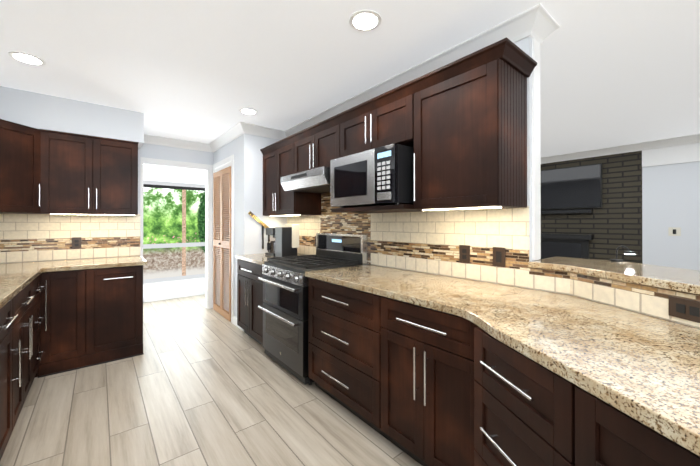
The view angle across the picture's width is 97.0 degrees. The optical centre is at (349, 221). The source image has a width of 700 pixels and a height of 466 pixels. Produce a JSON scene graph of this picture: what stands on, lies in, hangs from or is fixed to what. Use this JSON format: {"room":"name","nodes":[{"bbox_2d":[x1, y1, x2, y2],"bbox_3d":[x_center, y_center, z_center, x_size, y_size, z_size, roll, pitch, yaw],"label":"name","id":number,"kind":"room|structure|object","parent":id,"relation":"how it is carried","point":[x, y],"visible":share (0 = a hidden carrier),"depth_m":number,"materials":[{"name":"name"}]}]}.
{"room":"kitchen","nodes":[
{"label":"kitchen","id":0,"kind":"room"},
{"bbox_2d":[143,165,204,295],"bbox_3d":[-3.170,0.073,5.259,2.840,2.470,0.120,0,0,-39],"label":"wall","id":1,"kind":"structure","parent":0,"point":[163,174],"depth_m":5.29,"materials":[{"name":"white paint"}]},
{"bbox_2d":[143,289,204,302],"bbox_3d":[-3.128,1.258,5.203,2.600,0.100,0.014,0,0,-39],"label":"baseboard","id":2,"kind":"structure","parent":1,"relation":"attached to","point":[158,297],"depth_m":5.29,"materials":[{"name":"white wood"}]},
{"bbox_2d":[143,180,204,283],"bbox_3d":[-3.167,0.163,5.255,2.400,1.690,0.050,0,0,-39],"label":"nook window","id":3,"kind":"structure","parent":1,"relation":"in","point":[169,185],"depth_m":5.33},
{"bbox_2d":[0,294,421,465],"bbox_3d":[0.982,1.331,3.075,7.700,0.060,8.800,0,0,-39],"label":"floor","id":4,"kind":"structure","parent":0,"point":[197,383],"depth_m":2.11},
{"bbox_2d":[0,298,20,459],"bbox_3d":[-1.988,0.859,1.373,0.676,0.875,0.494,0,0,-39],"label":"base cabinet","id":5,"kind":"object","parent":4,"relation":"on","point":[7,318],"visible":0.98,"depth_m":1.66,"materials":[{"name":"brown wood"}]},
{"bbox_2d":[12,282,35,430],"bbox_3d":[-2.351,0.860,1.819,0.676,0.875,0.649,0,0,-39],"label":"base cabinet","id":6,"kind":"object","parent":4,"relation":"on","point":[22,327],"visible":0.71,"depth_m":1.98,"materials":[{"name":"brown wood"}]},
{"bbox_2d":[31,275,44,382],"bbox_3d":[-2.697,0.861,2.245,0.676,0.875,0.444,0,0,-39],"label":"base cabinet","id":7,"kind":"object","parent":4,"relation":"on","point":[37,322],"visible":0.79,"depth_m":2.43,"materials":[{"name":"brown wood"}]},
{"bbox_2d":[35,265,143,377],"bbox_3d":[-2.519,0.864,3.058,0.740,0.876,0.630,0,0,-39],"label":"base cabinet","id":8,"kind":"object","parent":4,"relation":"on","point":[92,317],"visible":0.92,"depth_m":2.78,"materials":[{"name":"brown wood"}]},
{"bbox_2d":[0,261,50,308],"bbox_3d":[-1.977,0.400,1.331,0.660,0.038,4.018,0,0,-39],"label":"countertop","id":9,"kind":"structure","parent":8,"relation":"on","point":[16,278],"depth_m":2.20,"materials":[{"name":"stone"}]},
{"bbox_2d":[44,256,146,271],"bbox_3d":[-2.494,0.405,3.077,0.738,0.038,0.654,0,0,-39],"label":"countertop","id":10,"kind":"structure","parent":8,"relation":"on","point":[92,263],"depth_m":2.95,"materials":[{"name":"stone"}]},
{"bbox_2d":[237,259,262,345],"bbox_3d":[-0.831,0.865,3.501,0.696,0.875,0.774,0,0,-39],"label":"base cabinet","id":11,"kind":"object","parent":4,"relation":"on","point":[249,302],"visible":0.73,"depth_m":3.29,"materials":[{"name":"brown wood"}]},
{"bbox_2d":[235,253,304,264],"bbox_3d":[-0.828,0.407,3.529,0.678,0.038,0.814,0,0,-39],"label":"countertop","id":12,"kind":"structure","parent":11,"relation":"on","point":[260,259],"depth_m":3.40,"materials":[{"name":"stone"}]},
{"bbox_2d":[265,224,298,256],"bbox_3d":[-0.796,0.207,3.567,0.245,0.360,0.420,0,0,-39],"label":"coffee maker","id":13,"kind":"object","parent":12,"relation":"on","point":[285,243],"visible":0.98,"depth_m":3.43,"materials":[{"name":"black plastic"}]},
{"bbox_2d":[258,233,367,384],"bbox_3d":[-0.363,0.708,2.886,0.744,1.185,0.764,0,0,-39],"label":"range","id":14,"kind":"object","parent":4,"relation":"on","point":[284,307],"visible":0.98,"depth_m":2.70,"materials":[{"name":"black metal"}]},
{"bbox_2d":[308,277,390,440],"bbox_3d":[0.155,0.861,2.286,0.696,0.875,0.812,0,0,-39],"label":"base cabinet","id":15,"kind":"object","parent":4,"relation":"on","point":[344,346],"visible":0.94,"depth_m":2.01,"materials":[{"name":"brown wood"}]},
{"bbox_2d":[381,297,477,465],"bbox_3d":[0.607,0.860,1.730,0.696,0.875,0.613,0,0,-39],"label":"base cabinet","id":16,"kind":"object","parent":4,"relation":"on","point":[427,386],"visible":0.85,"depth_m":1.51,"materials":[{"name":"brown wood"}]},
{"bbox_2d":[474,326,576,465],"bbox_3d":[0.865,0.858,1.090,0.733,0.875,0.455,0,0,-10],"label":"base cabinet","id":17,"kind":"object","parent":4,"relation":"on","point":[524,410],"visible":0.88,"depth_m":1.01,"materials":[{"name":"brown wood"}]},
{"bbox_2d":[575,386,699,465],"bbox_3d":[0.972,0.856,0.489,0.733,0.875,0.760,0,0,-10],"label":"base cabinet","id":18,"kind":"object","parent":4,"relation":"on","point":[606,434],"visible":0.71,"depth_m":0.71,"materials":[{"name":"brown wood"}]},
{"bbox_3d":[1.138,0.853,-0.329,1.041,0.875,1.120,0,0,-39],"label":"base cabinet","id":19,"kind":"object","parent":4,"relation":"on","visible":0},
{"bbox_2d":[305,264,699,455],"bbox_3d":[0.637,0.398,0.824,1.814,0.038,3.696,0,0,-39],"label":"countertop","id":20,"kind":"structure","parent":19,"relation":"on","point":[644,369],"depth_m":1.03,"materials":[{"name":"stone"}]},
{"bbox_2d":[0,0,699,156],"bbox_3d":[0.982,-1.219,3.083,7.700,0.100,8.800,0,0,-39],"label":"ceiling","id":21,"kind":"structure","parent":0,"point":[613,73],"depth_m":2.20,"materials":[{"name":"white paint"}]},
{"bbox_2d":[8,51,45,65],"bbox_3d":[-2.307,-1.167,2.215,0.189,0.009,0.189,0,0,45],"label":"recessed light","id":22,"kind":"object","parent":21,"relation":"in","point":[23,57],"depth_m":2.20,"materials":[{"name":"white"}]},
{"bbox_2d":[0,86,143,148],"bbox_3d":[-2.713,-1.007,3.112,1.040,0.323,0.335,0,0,-39],"label":"soffit","id":23,"kind":"structure","parent":21,"relation":"attached to","point":[38,110],"depth_m":2.92,"materials":[{"name":"white paint"}]},
{"bbox_2d":[239,108,257,114],"bbox_3d":[-1.068,-1.163,3.260,0.189,0.009,0.189,0,0,45],"label":"recessed light","id":24,"kind":"object","parent":21,"relation":"in","point":[249,111],"depth_m":3.25,"materials":[{"name":"white"}]},
{"bbox_2d":[349,10,381,31],"bbox_3d":[0.089,-1.168,1.803,0.189,0.009,0.189,0,0,42],"label":"recessed light","id":25,"kind":"object","parent":21,"relation":"in","point":[365,20],"depth_m":1.79,"materials":[{"name":"white"}]},
{"bbox_2d":[15,37,699,316],"bbox_3d":[1.603,0.068,3.583,9.300,2.470,9.040,0,0,-39],"label":"wall","id":26,"kind":"structure","parent":0,"point":[650,197],"depth_m":4.33,"materials":[{"name":"paint"}]},
{"bbox_2d":[0,120,40,212],"bbox_3d":[-2.843,-0.455,2.612,0.312,0.744,0.297,0,0,-39],"label":"upper cabinet","id":27,"kind":"object","parent":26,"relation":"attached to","point":[20,163],"visible":1,"depth_m":2.66,"materials":[{"name":"brown wood"}]},
{"bbox_2d":[0,213,139,262],"bbox_3d":[-2.945,0.148,3.131,1.369,0.473,0.008,0,0,-39],"label":"wall tile","id":28,"kind":"structure","parent":26,"relation":"attached to","point":[33,237],"depth_m":3.15,"materials":[{"name":"beige tile"}]},
{"bbox_2d":[72,237,80,248],"bbox_3d":[-2.834,0.218,3.209,0.075,0.118,0.009,0,0,-39],"label":"electrical outlet","id":29,"kind":"object","parent":28,"relation":"attached to","point":[76,242],"visible":1,"depth_m":3.21,"materials":[{"name":"brown plastic"}]},
{"bbox_2d":[40,129,138,214],"bbox_3d":[-2.620,-0.461,3.156,0.742,0.765,0.375,0,0,-39],"label":"upper cabinet","id":30,"kind":"object","parent":26,"relation":"attached to","point":[86,174],"visible":1,"depth_m":3.02,"materials":[{"name":"brown wood"}]},
{"bbox_2d":[144,134,207,151],"bbox_3d":[-2.478,-1.112,4.338,0.870,0.105,0.088,0,0,-39],"label":"crown molding","id":31,"kind":"structure","parent":26,"relation":"attached to","point":[149,139],"depth_m":4.35,"materials":[{"name":"white wood"}]},
{"bbox_2d":[140,155,233,323],"bbox_3d":[-2.201,0.220,4.088,0.970,2.170,1.060,0,0,-39],"label":"door frame","id":32,"kind":"structure","parent":26,"relation":"attached to","point":[209,170],"depth_m":4.36,"materials":[{"name":"white wood"}]},
{"bbox_2d":[213,166,230,320],"bbox_3d":[-1.795,0.284,4.314,0.050,2.018,0.752,0,0,-39],"label":"pantry door","id":33,"kind":"structure","parent":26,"relation":"in","point":[221,194],"depth_m":4.29,"materials":[{"name":"brown wood"}]},
{"bbox_2d":[208,121,247,151],"bbox_3d":[-1.679,-1.113,4.149,0.088,0.105,1.388,0,0,-39],"label":"crown molding","id":34,"kind":"structure","parent":26,"relation":"attached to","point":[239,128],"depth_m":4.01,"materials":[{"name":"white wood"}]},
{"bbox_2d":[233,316,243,331],"bbox_3d":[-1.375,1.254,3.825,0.014,0.100,0.364,0,0,-39],"label":"baseboard","id":35,"kind":"structure","parent":26,"relation":"attached to","point":[234,318],"depth_m":3.89,"materials":[{"name":"white wood"}]},
{"bbox_2d":[248,211,269,251],"bbox_3d":[-1.097,0.134,3.816,0.324,0.530,0.026,0,0,-39],"label":"rail","id":36,"kind":"object","parent":26,"relation":"attached to","point":[257,219],"visible":0.75,"depth_m":3.82,"materials":[{"name":"gold metal"}]},
{"bbox_2d":[244,123,283,139],"bbox_3d":[-1.053,-1.114,3.820,0.450,0.105,0.088,0,0,-39],"label":"crown molding","id":37,"kind":"structure","parent":26,"relation":"attached to","point":[253,129],"depth_m":3.82,"materials":[{"name":"white wood"}]},
{"bbox_2d":[260,137,320,215],"bbox_3d":[-0.699,-0.486,3.636,0.345,0.818,0.796,0,0,-39],"label":"upper cabinet","id":38,"kind":"object","parent":26,"relation":"attached to","point":[277,157],"depth_m":3.46,"materials":[{"name":"brown wood"}]},
{"bbox_2d":[292,113,343,173],"bbox_3d":[-0.180,-0.675,2.997,0.345,0.443,0.846,0,0,-39],"label":"upper cabinet","id":39,"kind":"object","parent":26,"relation":"attached to","point":[314,147],"depth_m":2.86,"materials":[{"name":"brown wood"}]},
{"bbox_2d":[281,166,329,193],"bbox_3d":[-0.265,-0.381,2.969,0.497,0.141,0.760,0,0,-39],"label":"range hood","id":40,"kind":"object","parent":39,"relation":"attached to","point":[316,180],"visible":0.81,"depth_m":2.79,"materials":[{"name":"silver metal"}]},
{"bbox_2d":[344,81,411,156],"bbox_3d":[0.275,-0.717,2.438,0.345,0.363,0.844,0,0,-39],"label":"upper cabinet","id":41,"kind":"object","parent":26,"relation":"attached to","point":[386,119],"depth_m":2.23,"materials":[{"name":"brown wood"}]},
{"bbox_2d":[330,143,413,207],"bbox_3d":[0.236,-0.305,2.371,0.453,0.385,0.700,0,0,-39],"label":"microwave","id":42,"kind":"object","parent":41,"relation":"attached to","point":[381,176],"visible":0.9,"depth_m":2.11,"materials":[{"name":"silver metal"}]},
{"bbox_2d":[287,193,528,287],"bbox_3d":[0.103,-0.038,2.919,0.008,0.843,2.938,0,0,-39],"label":"wall tile","id":43,"kind":"structure","parent":26,"relation":"attached to","point":[426,241],"depth_m":2.25,"materials":[{"name":"beige tile"}]},
{"bbox_2d":[459,245,469,262],"bbox_3d":[0.770,0.215,2.081,0.009,0.118,0.075,0,0,-39],"label":"electrical outlet","id":44,"kind":"object","parent":43,"relation":"attached to","point":[464,253],"visible":1,"depth_m":2.08,"materials":[{"name":"brown plastic"}]},
{"bbox_2d":[493,247,504,266],"bbox_3d":[0.915,0.214,1.903,0.009,0.118,0.075,0,0,-39],"label":"light switch","id":45,"kind":"object","parent":43,"relation":"attached to","point":[499,256],"visible":1,"depth_m":1.90,"materials":[{"name":"brown plastic"}]},
{"bbox_2d":[284,4,551,137],"bbox_3d":[0.103,-1.117,2.866,0.098,0.105,3.028,0,0,-39],"label":"crown molding","id":46,"kind":"structure","parent":26,"relation":"attached to","point":[539,23],"depth_m":2.06,"materials":[{"name":"white wood"}]},
{"bbox_2d":[408,41,531,211],"bbox_3d":[0.717,-0.491,1.892,0.345,0.818,0.553,0,0,-39],"label":"upper cabinet","id":47,"kind":"object","parent":26,"relation":"attached to","point":[459,126],"depth_m":1.72,"materials":[{"name":"brown wood"}]},
{"bbox_2d":[271,207,501,216],"bbox_3d":[-0.090,-0.075,2.737,0.020,0.006,2.820,0,0,-39],"label":"led strip","id":48,"kind":"object","parent":47,"relation":"attached to","point":[434,209],"visible":0.96,"depth_m":1.84,"materials":[{"name":"white plastic"}]},
{"bbox_2d":[537,17,559,44],"bbox_3d":[1.026,-1.119,2.043,0.118,0.105,0.588,0,0,-39],"label":"crown molding","id":49,"kind":"structure","parent":26,"relation":"attached to","point":[555,25],"depth_m":1.84,"materials":[{"name":"white wood"}]},
{"bbox_2d":[539,234,592,259],"bbox_3d":[3.383,0.759,5.670,0.097,1.100,1.700,0,0,-39],"label":"fireplace insert","id":50,"kind":"object","parent":26,"relation":"attached to","point":[567,245],"visible":0.12,"depth_m":5.30,"materials":[{"name":"black metal"}]},
{"bbox_2d":[541,163,601,213],"bbox_3d":[3.604,-0.539,5.409,0.086,0.785,1.250,0,0,-39],"label":"television","id":51,"kind":"object","parent":26,"relation":"attached to","point":[572,187],"visible":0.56,"depth_m":5.22,"materials":[{"name":"black plastic"}]},
{"bbox_2d":[541,134,699,163],"bbox_3d":[3.696,-1.109,5.286,0.108,0.105,8.800,0,0,-39],"label":"crown molding","id":52,"kind":"structure","parent":26,"relation":"attached to","point":[695,138],"depth_m":4.69,"materials":[{"name":"white"}]},
{"bbox_2d":[668,227,680,235],"bbox_3d":[4.535,0.135,4.327,0.009,0.118,0.120,0,0,-39],"label":"light switch","id":53,"kind":"object","parent":26,"relation":"attached to","point":[674,231],"visible":1,"depth_m":4.33,"materials":[{"name":"beige plastic"}]},
{"bbox_2d":[535,289,699,328],"bbox_3d":[1.393,0.774,0.436,1.390,1.038,2.537,0,0,-39],"label":"wall","id":54,"kind":"structure","parent":0,"point":[622,308],"depth_m":1.36,"materials":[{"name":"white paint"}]},
{"bbox_2d":[528,256,699,294],"bbox_3d":[1.537,0.237,0.581,0.539,0.032,2.928,0,0,-12],"label":"bar","id":55,"kind":"object","parent":54,"relation":"on","point":[680,279],"visible":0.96,"depth_m":1.43,"materials":[{"name":"stone"}]},
{"bbox_2d":[610,246,635,261],"bbox_3d":[1.520,0.178,1.726,0.086,0.094,0.113,0,0,-39],"label":"light","id":56,"kind":"object","parent":55,"relation":"on","point":[629,252],"visible":1,"depth_m":1.72,"materials":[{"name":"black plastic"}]},
{"bbox_2d":[529,267,699,327],"bbox_3d":[1.311,0.315,0.468,1.219,0.122,2.386,0,0,-39],"label":"wall tiles","id":57,"kind":"structure","parent":54,"relation":"attached to","point":[647,300],"depth_m":1.40,"materials":[{"name":"beige tile"}]},
{"bbox_2d":[668,296,699,322],"bbox_3d":[1.233,0.320,1.129,0.009,0.075,0.118,0,0,-10],"label":"outlet","id":58,"kind":"object","parent":57,"relation":"attached to","point":[685,309],"visible":1,"depth_m":1.14,"materials":[{"name":"brown plastic"}]},
{"label":"outside","id":59,"kind":"structure","parent":0,"visible":0},
{"bbox_2d":[143,187,204,279],"bbox_3d":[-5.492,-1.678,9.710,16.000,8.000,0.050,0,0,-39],"label":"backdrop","id":60,"kind":"structure","parent":59,"point":[173,215],"depth_m":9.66,"materials":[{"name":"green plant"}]}
]}

